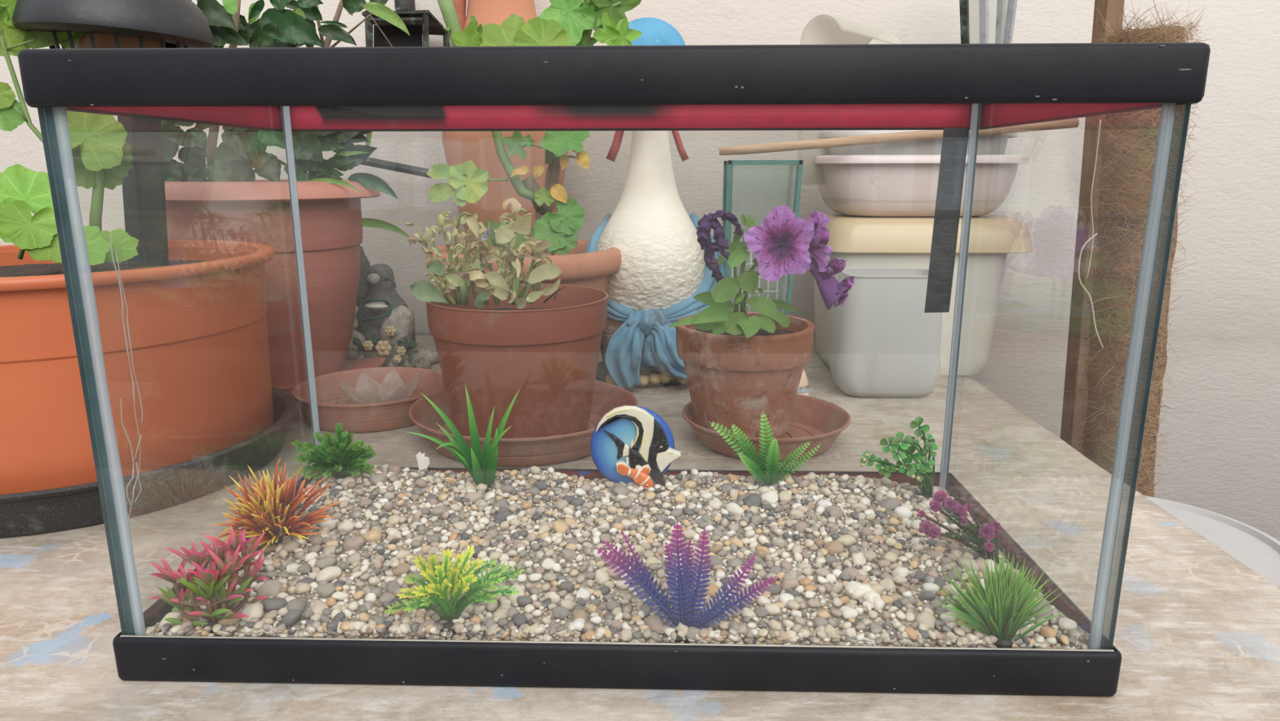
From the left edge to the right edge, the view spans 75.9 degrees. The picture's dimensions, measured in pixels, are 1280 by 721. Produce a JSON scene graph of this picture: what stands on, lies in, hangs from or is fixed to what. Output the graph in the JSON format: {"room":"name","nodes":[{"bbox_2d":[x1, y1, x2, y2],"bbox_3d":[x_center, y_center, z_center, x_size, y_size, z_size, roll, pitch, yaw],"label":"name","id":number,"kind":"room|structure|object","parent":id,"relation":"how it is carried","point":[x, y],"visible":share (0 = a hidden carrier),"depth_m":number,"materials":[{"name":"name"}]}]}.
{"room":"garden patio","nodes":[
{"label":"garden patio","id":0,"kind":"room"},
{"bbox_2d":[0,0,1279,541],"bbox_3d":[0.111,-0.950,1.167,6.600,3.360,0.120,0,13,2],"label":"wall","id":1,"kind":"structure","parent":0,"point":[1224,443],"depth_m":1.27,"materials":[{"name":"paint"}]},
{"bbox_2d":[360,0,449,180],"bbox_3d":[-0.344,-0.403,1.196,0.127,0.274,0.068,0,13,2],"label":"metal lantern","id":2,"kind":"object","parent":1,"relation":"hanging from","point":[418,23],"visible":0.39,"depth_m":1.19,"materials":[{"name":"black metal"}]},
{"bbox_3d":[0.047,1.233,-0.708,6.600,0.040,4.525,0,13,2],"label":"floor","id":3,"kind":"structure","parent":0,"visible":0},
{"bbox_2d":[1060,0,1124,454],"bbox_3d":[0.586,0.145,1.116,0.075,1.250,0.027,0,13,2],"label":"wooden stake","id":4,"kind":"object","parent":3,"relation":"on","point":[1072,380],"visible":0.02,"depth_m":1.05,"materials":[{"name":"brown wood"}]},
{"bbox_2d":[1066,0,1213,497],"bbox_3d":[0.553,0.202,0.981,0.173,1.203,0.143,4,14,16],"label":"mat","id":5,"kind":"object","parent":3,"relation":"on","point":[1129,140],"visible":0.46,"depth_m":0.90,"materials":[{"name":"brown wicker"}]},
{"bbox_2d":[1144,495,1279,588],"bbox_3d":[0.497,0.498,0.877,0.246,0.670,0.246,0,13,2],"label":"bucket","id":6,"kind":"object","parent":3,"relation":"on","point":[1258,550],"visible":0.15,"depth_m":0.81,"materials":[{"name":"white plastic"}]},
{"bbox_3d":[-0.473,0.468,0.823,1.767,0.756,1.203,0,13,2],"label":"table","id":7,"kind":"object","parent":3,"relation":"on","visible":0},
{"bbox_2d":[0,333,1279,720],"bbox_3d":[-0.472,0.125,0.742,1.790,0.059,1.221,0,13,2],"label":"tabletop","id":8,"kind":"object","parent":7,"relation":"on","point":[1197,636],"visible":0.21,"depth_m":0.50,"materials":[{"name":"beige stone"}]},
{"bbox_2d":[0,386,296,537],"bbox_3d":[-0.494,0.076,0.739,0.345,0.038,0.345,0,13,2],"label":"saucer","id":9,"kind":"object","parent":8,"relation":"on","point":[76,506],"visible":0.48,"depth_m":0.63,"materials":[{"name":"black plastic"}]},
{"bbox_2d":[0,239,274,494],"bbox_3d":[-0.494,-0.001,0.721,0.334,0.182,0.334,0,13,2],"label":"plastic pot","id":10,"kind":"object","parent":9,"relation":"on","point":[197,322],"visible":0.83,"depth_m":0.62,"materials":[{"name":"plastic"}]},
{"bbox_2d":[0,0,138,265],"bbox_3d":[-0.467,-0.186,0.655,0.103,0.219,0.139,-9,16,-32],"label":"leafy plant","id":11,"kind":"object","parent":10,"relation":"on","point":[102,157],"visible":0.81,"depth_m":0.67,"materials":[{"name":"green plant"}]},
{"bbox_2d":[12,0,214,266],"bbox_3d":[-0.446,-0.211,0.719,0.146,0.270,0.146,0,13,2],"label":"garden light","id":12,"kind":"object","parent":10,"relation":"in","point":[106,24],"visible":0.62,"depth_m":0.68,"materials":[{"name":"black plastic"}]},
{"bbox_2d":[164,179,385,400],"bbox_3d":[-0.450,-0.095,1.010,0.267,0.247,0.267,0,13,2],"label":"planter","id":13,"kind":"object","parent":8,"relation":"on","point":[258,211],"visible":0.62,"depth_m":0.93,"materials":[{"name":"red plastic"}]},
{"bbox_2d":[161,0,409,199],"bbox_3d":[-0.426,-0.315,0.954,0.340,0.251,0.146,0,13,2],"label":"potted plant","id":14,"kind":"object","parent":13,"relation":"on","point":[234,159],"visible":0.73,"depth_m":0.93,"materials":[{"name":"green plant"}]},
{"bbox_2d":[305,132,408,238],"bbox_3d":[-0.363,-0.226,1.026,0.098,0.171,0.227,0,13,-2],"label":"grass tuft","id":15,"kind":"object","parent":13,"relation":"in","point":[366,222],"visible":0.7,"depth_m":1.15,"materials":[{"name":"green plant"}]},
{"bbox_2d":[292,366,444,432],"bbox_3d":[-0.290,0.042,0.894,0.162,0.033,0.162,0,13,2],"label":"saucer","id":16,"kind":"object","parent":8,"relation":"on","point":[374,415],"visible":0.73,"depth_m":0.93,"materials":[{"name":"brown plastic"}]},
{"bbox_2d":[319,384,422,404],"bbox_3d":[-0.290,0.049,0.895,0.134,0.013,0.132,-11,17,-40],"label":"debris","id":17,"kind":"object","parent":16,"relation":"in","point":[372,393],"visible":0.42,"depth_m":0.93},
{"bbox_2d":[341,374,422,404],"bbox_3d":[-0.280,0.034,0.889,0.083,0.030,0.083,6,14,23],"label":"glass dish","id":18,"kind":"object","parent":16,"relation":"on","point":[414,389],"visible":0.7,"depth_m":0.88,"materials":[{"name":"clear glass"}]},
{"bbox_2d":[343,245,439,368],"bbox_3d":[-0.355,-0.071,1.121,0.167,0.167,0.129,0,13,2],"label":"statue","id":19,"kind":"object","parent":8,"relation":"on","point":[384,323],"visible":0.86,"depth_m":1.09,"materials":[{"name":"stone"}]},
{"bbox_2d":[362,340,373,351],"bbox_3d":[-0.356,-0.019,1.073,0.014,0.014,0.007,0,13,2],"label":"flower","id":20,"kind":"object","parent":19,"relation":"on","point":[368,345],"depth_m":1.07,"materials":[{"name":"beige stone"}]},
{"bbox_2d":[375,339,391,355],"bbox_3d":[-0.336,-0.016,1.073,0.022,0.022,0.009,0,13,2],"label":"flower","id":21,"kind":"object","parent":19,"relation":"on","point":[384,347],"depth_m":1.07,"materials":[{"name":"beige stone"}]},
{"bbox_2d":[385,325,395,336],"bbox_3d":[-0.325,-0.038,1.068,0.014,0.014,0.007,0,13,2],"label":"flower","id":22,"kind":"object","parent":19,"relation":"on","point":[390,331],"depth_m":1.07,"materials":[{"name":"beige stone"}]},
{"bbox_2d":[392,355,401,363],"bbox_3d":[-0.318,-0.002,1.076,0.012,0.012,0.006,0,13,0],"label":"flower","id":23,"kind":"object","parent":19,"relation":"on","point":[397,358],"depth_m":1.08,"materials":[{"name":"beige stone"}]},
{"bbox_2d":[396,346,406,355],"bbox_3d":[-0.312,-0.012,1.073,0.013,0.013,0.006,0,13,2],"label":"flower","id":24,"kind":"object","parent":19,"relation":"on","point":[401,350],"depth_m":1.07,"materials":[{"name":"beige stone"}]},
{"bbox_2d":[442,0,568,241],"bbox_3d":[-0.188,-0.290,1.162,0.177,0.557,0.177,0,13,2],"label":"flower pot","id":25,"kind":"object","parent":8,"relation":"on","point":[460,147],"visible":0.26,"depth_m":1.09,"materials":[{"name":"ceramic"}]},
{"bbox_2d":[425,240,621,293],"bbox_3d":[-0.139,-0.056,1.013,0.236,0.168,0.236,0,13,2],"label":"clay pot","id":26,"kind":"object","parent":8,"relation":"on","point":[578,268],"visible":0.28,"depth_m":0.92,"materials":[{"name":"ceramic"}]},
{"bbox_2d":[426,0,641,255],"bbox_3d":[-0.120,-0.262,0.920,0.246,0.307,0.096,0,13,2],"label":"geranium","id":27,"kind":"object","parent":26,"relation":"on","point":[565,22],"visible":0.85,"depth_m":0.93,"materials":[{"name":"green plant"}]},
{"bbox_2d":[408,380,638,466],"bbox_3d":[-0.114,0.059,0.818,0.223,0.034,0.223,0,13,2],"label":"saucer","id":28,"kind":"object","parent":8,"relation":"on","point":[550,450],"visible":0.44,"depth_m":0.74,"materials":[{"name":"brown plastic"}]},
{"bbox_2d":[426,283,608,438],"bbox_3d":[-0.117,0.005,0.800,0.173,0.138,0.173,0,13,2],"label":"plastic pot","id":29,"kind":"object","parent":28,"relation":"on","point":[548,351],"visible":0.82,"depth_m":0.74,"materials":[{"name":"plastic"}]},
{"bbox_2d":[404,197,566,308],"bbox_3d":[-0.138,-0.097,0.757,0.147,0.106,0.096,0,13,2],"label":"plant","id":30,"kind":"object","parent":29,"relation":"on","point":[460,277],"visible":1,"depth_m":0.74,"materials":[{"name":"green plant"}]},
{"bbox_2d":[17,42,1210,696],"bbox_3d":[-0.013,-0.011,0.508,0.514,0.311,0.253,0,13,2],"label":"aquarium","id":31,"kind":"object","parent":8,"relation":"on","point":[954,89],"visible":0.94,"depth_m":0.41,"materials":[{"name":"black plastic"}]},
{"bbox_2d":[145,463,1095,648],"bbox_3d":[-0.012,0.118,0.538,0.497,0.025,0.237,0,13,2],"label":"gravel bed","id":32,"kind":"object","parent":31,"relation":"in","point":[818,535],"visible":0.85,"depth_m":0.51,"materials":[{"name":"gravel"}]},
{"bbox_2d":[149,524,269,632],"bbox_3d":[-0.229,0.117,0.432,0.062,0.054,0.037,0,13,2],"label":"plant","id":33,"kind":"object","parent":32,"relation":"on","point":[211,580],"visible":1,"depth_m":0.43,"materials":[{"name":"pink plant"}]},
{"bbox_2d":[212,457,345,550],"bbox_3d":[-0.226,0.092,0.524,0.069,0.060,0.084,0,13,2],"label":"plant","id":34,"kind":"object","parent":32,"relation":"on","point":[268,513],"visible":0.99,"depth_m":0.52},
{"bbox_2d":[290,422,376,484],"bbox_3d":[-0.231,0.072,0.620,0.076,0.052,0.051,0,13,2],"label":"plant","id":35,"kind":"object","parent":32,"relation":"on","point":[337,455],"visible":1,"depth_m":0.62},
{"bbox_2d":[415,451,430,470],"bbox_3d":[-0.172,0.080,0.650,0.012,0.015,0.005,0,13,2],"label":"fragment","id":36,"kind":"object","parent":32,"relation":"on","point":[423,461],"visible":1,"depth_m":0.65,"materials":[{"name":"white stone"}]},
{"bbox_2d":[383,544,524,635],"bbox_3d":[-0.098,0.119,0.433,0.072,0.049,0.026,0,13,2],"label":"plant","id":37,"kind":"object","parent":32,"relation":"on","point":[438,589],"visible":1,"depth_m":0.43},
{"bbox_2d":[404,385,519,492],"bbox_3d":[-0.131,0.060,0.612,0.085,0.086,0.016,0,13,-2],"label":"plant","id":38,"kind":"object","parent":32,"relation":"on","point":[482,468],"visible":0.99,"depth_m":0.62,"materials":[{"name":"green plant"}]},
{"bbox_2d":[590,405,680,489],"bbox_3d":[-0.004,0.067,0.620,0.069,0.066,0.022,0,13,2],"label":"fish ornament","id":39,"kind":"object","parent":32,"relation":"on","point":[629,443],"visible":1,"depth_m":0.62,"materials":[{"name":"blue ceramic"}]},
{"bbox_2d":[594,520,776,643],"bbox_3d":[0.023,0.113,0.427,0.093,0.063,0.024,0,13,2],"label":"plant","id":40,"kind":"object","parent":32,"relation":"on","point":[682,598],"visible":1,"depth_m":0.42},
{"bbox_2d":[708,411,820,486],"bbox_3d":[0.094,0.070,0.620,0.085,0.062,0.016,0,13,2],"label":"plant","id":41,"kind":"object","parent":32,"relation":"on","point":[771,465],"visible":0.99,"depth_m":0.62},
{"bbox_2d":[844,581,880,610],"bbox_3d":[0.123,0.129,0.452,0.015,0.011,0.022,-9,16,-32],"label":"coral stone","id":42,"kind":"object","parent":32,"relation":"on","point":[853,589],"visible":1,"depth_m":0.45,"materials":[{"name":"white stone"}]},
{"bbox_2d":[859,416,937,498],"bbox_3d":[0.196,0.078,0.609,0.066,0.068,0.027,-3,13,-13],"label":"plant","id":43,"kind":"object","parent":32,"relation":"on","point":[924,473],"visible":0.98,"depth_m":0.61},
{"bbox_2d":[917,489,1001,564],"bbox_3d":[0.199,0.107,0.506,0.058,0.051,0.025,0,13,2],"label":"plant","id":44,"kind":"object","parent":32,"relation":"on","point":[983,539],"visible":0.98,"depth_m":0.50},
{"bbox_2d":[932,548,1062,647],"bbox_3d":[0.181,0.119,0.435,0.065,0.048,0.051,0,13,2],"label":"plant","id":45,"kind":"object","parent":32,"relation":"on","point":[1002,607],"visible":1,"depth_m":0.42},
{"bbox_2d":[585,17,733,388],"bbox_3d":[0.013,-0.192,0.999,0.177,0.440,0.188,-9,16,-34],"label":"statue","id":46,"kind":"object","parent":8,"relation":"on","point":[663,266],"visible":0.57,"depth_m":0.99,"materials":[{"name":"white ceramic"}]},
{"bbox_2d":[722,160,803,315],"bbox_3d":[0.147,-0.109,1.015,0.087,0.269,0.071,0,13,2],"label":"glass vase","id":47,"kind":"object","parent":8,"relation":"on","point":[727,165],"visible":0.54,"depth_m":0.97,"materials":[{"name":"glass"}]},
{"bbox_2d":[730,249,778,311],"bbox_3d":[0.144,-0.061,1.036,0.060,0.158,0.003,0,13,2],"label":"grid","id":48,"kind":"object","parent":47,"relation":"in","point":[750,264],"visible":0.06,"depth_m":1.03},
{"bbox_2d":[682,394,850,462],"bbox_3d":[0.122,0.065,0.802,0.161,0.029,0.161,0,13,2],"label":"saucer","id":49,"kind":"object","parent":8,"relation":"on","point":[817,421],"visible":0.54,"depth_m":0.79,"materials":[{"name":"brown plastic"}]},
{"bbox_2d":[675,311,814,438],"bbox_3d":[0.100,0.019,0.797,0.132,0.112,0.132,0,13,2],"label":"clay pot","id":50,"kind":"object","parent":49,"relation":"on","point":[732,379],"visible":0.75,"depth_m":0.75,"materials":[{"name":"ceramic"}]},
{"bbox_2d":[668,204,854,337],"bbox_3d":[0.110,-0.082,0.744,0.168,0.118,0.108,0,13,2],"label":"petunia","id":51,"kind":"object","parent":50,"relation":"on","point":[783,242],"visible":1,"depth_m":0.73,"materials":[{"name":"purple plant"}]},
{"bbox_2d":[808,211,832,271],"bbox_3d":[0.163,-0.107,0.749,0.027,0.056,0.058,3,13,12],"label":"flower","id":52,"kind":"object","parent":51,"relation":"on","point":[818,234],"depth_m":0.73,"materials":[{"name":"purple plant"}]},
{"bbox_2d":[808,256,854,310],"bbox_3d":[0.171,-0.072,0.754,0.033,0.048,0.059,-9,16,-33],"label":"flower","id":53,"kind":"object","parent":51,"relation":"on","point":[831,291],"depth_m":0.74,"materials":[{"name":"purple plant"}]},
{"bbox_2d":[796,368,808,395],"bbox_3d":[0.183,0.025,0.961,0.032,0.042,0.032,0,13,2],"label":"bell","id":54,"kind":"object","parent":8,"relation":"on","point":[803,388],"visible":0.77,"depth_m":0.95,"materials":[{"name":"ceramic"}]},
{"bbox_2d":[828,267,942,397],"bbox_3d":[0.288,-0.033,0.965,0.120,0.144,0.079,0,13,2],"label":"plastic container","id":55,"kind":"object","parent":8,"relation":"on","point":[884,344],"visible":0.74,"depth_m":0.93,"materials":[{"name":"white plastic"}]},
{"bbox_2d":[813,212,1033,375],"bbox_3d":[0.362,-0.094,1.103,0.260,0.200,0.178,0,13,2],"label":"tub","id":56,"kind":"object","parent":8,"relation":"on","point":[860,242],"visible":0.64,"depth_m":1.02,"materials":[{"name":"white plastic"}]},
{"bbox_2d":[814,154,1030,217],"bbox_3d":[0.354,-0.228,1.072,0.261,0.076,0.179,0,13,2],"label":"basin","id":57,"kind":"object","parent":56,"relation":"on","point":[855,185],"visible":0.84,"depth_m":1.00,"materials":[{"name":"plastic"}]},
{"bbox_2d":[719,118,1079,155],"bbox_3d":[0.306,-0.265,0.974,0.424,0.042,0.008,0,13,0],"label":"wooden stick","id":58,"kind":"object","parent":57,"relation":"on","point":[1073,122],"visible":0.79,"depth_m":0.97,"materials":[{"name":"brown wood"}]},
{"bbox_2d":[821,129,1017,155],"bbox_3d":[0.350,-0.257,1.065,0.240,0.079,0.159,0,13,2],"label":"basin","id":59,"kind":"object","parent":57,"relation":"in","point":[996,144],"visible":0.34,"depth_m":0.99,"materials":[{"name":"grey plastic"}]},
{"bbox_2d":[797,14,905,184],"bbox_3d":[0.261,-0.319,1.018,0.131,0.199,0.047,-4,14,-16],"label":"plastic sheet","id":60,"kind":"object","parent":59,"relation":"in","point":[821,29],"visible":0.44,"depth_m":1.00,"materials":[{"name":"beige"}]},
{"bbox_2d":[959,0,1017,44],"bbox_3d":[0.448,-0.436,1.060,0.108,0.226,0.064,-12,18,-42],"label":"metal poles","id":61,"kind":"object","parent":59,"relation":"on","point":[1001,37],"visible":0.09,"depth_m":1.04,"materials":[{"name":"grey metal"}]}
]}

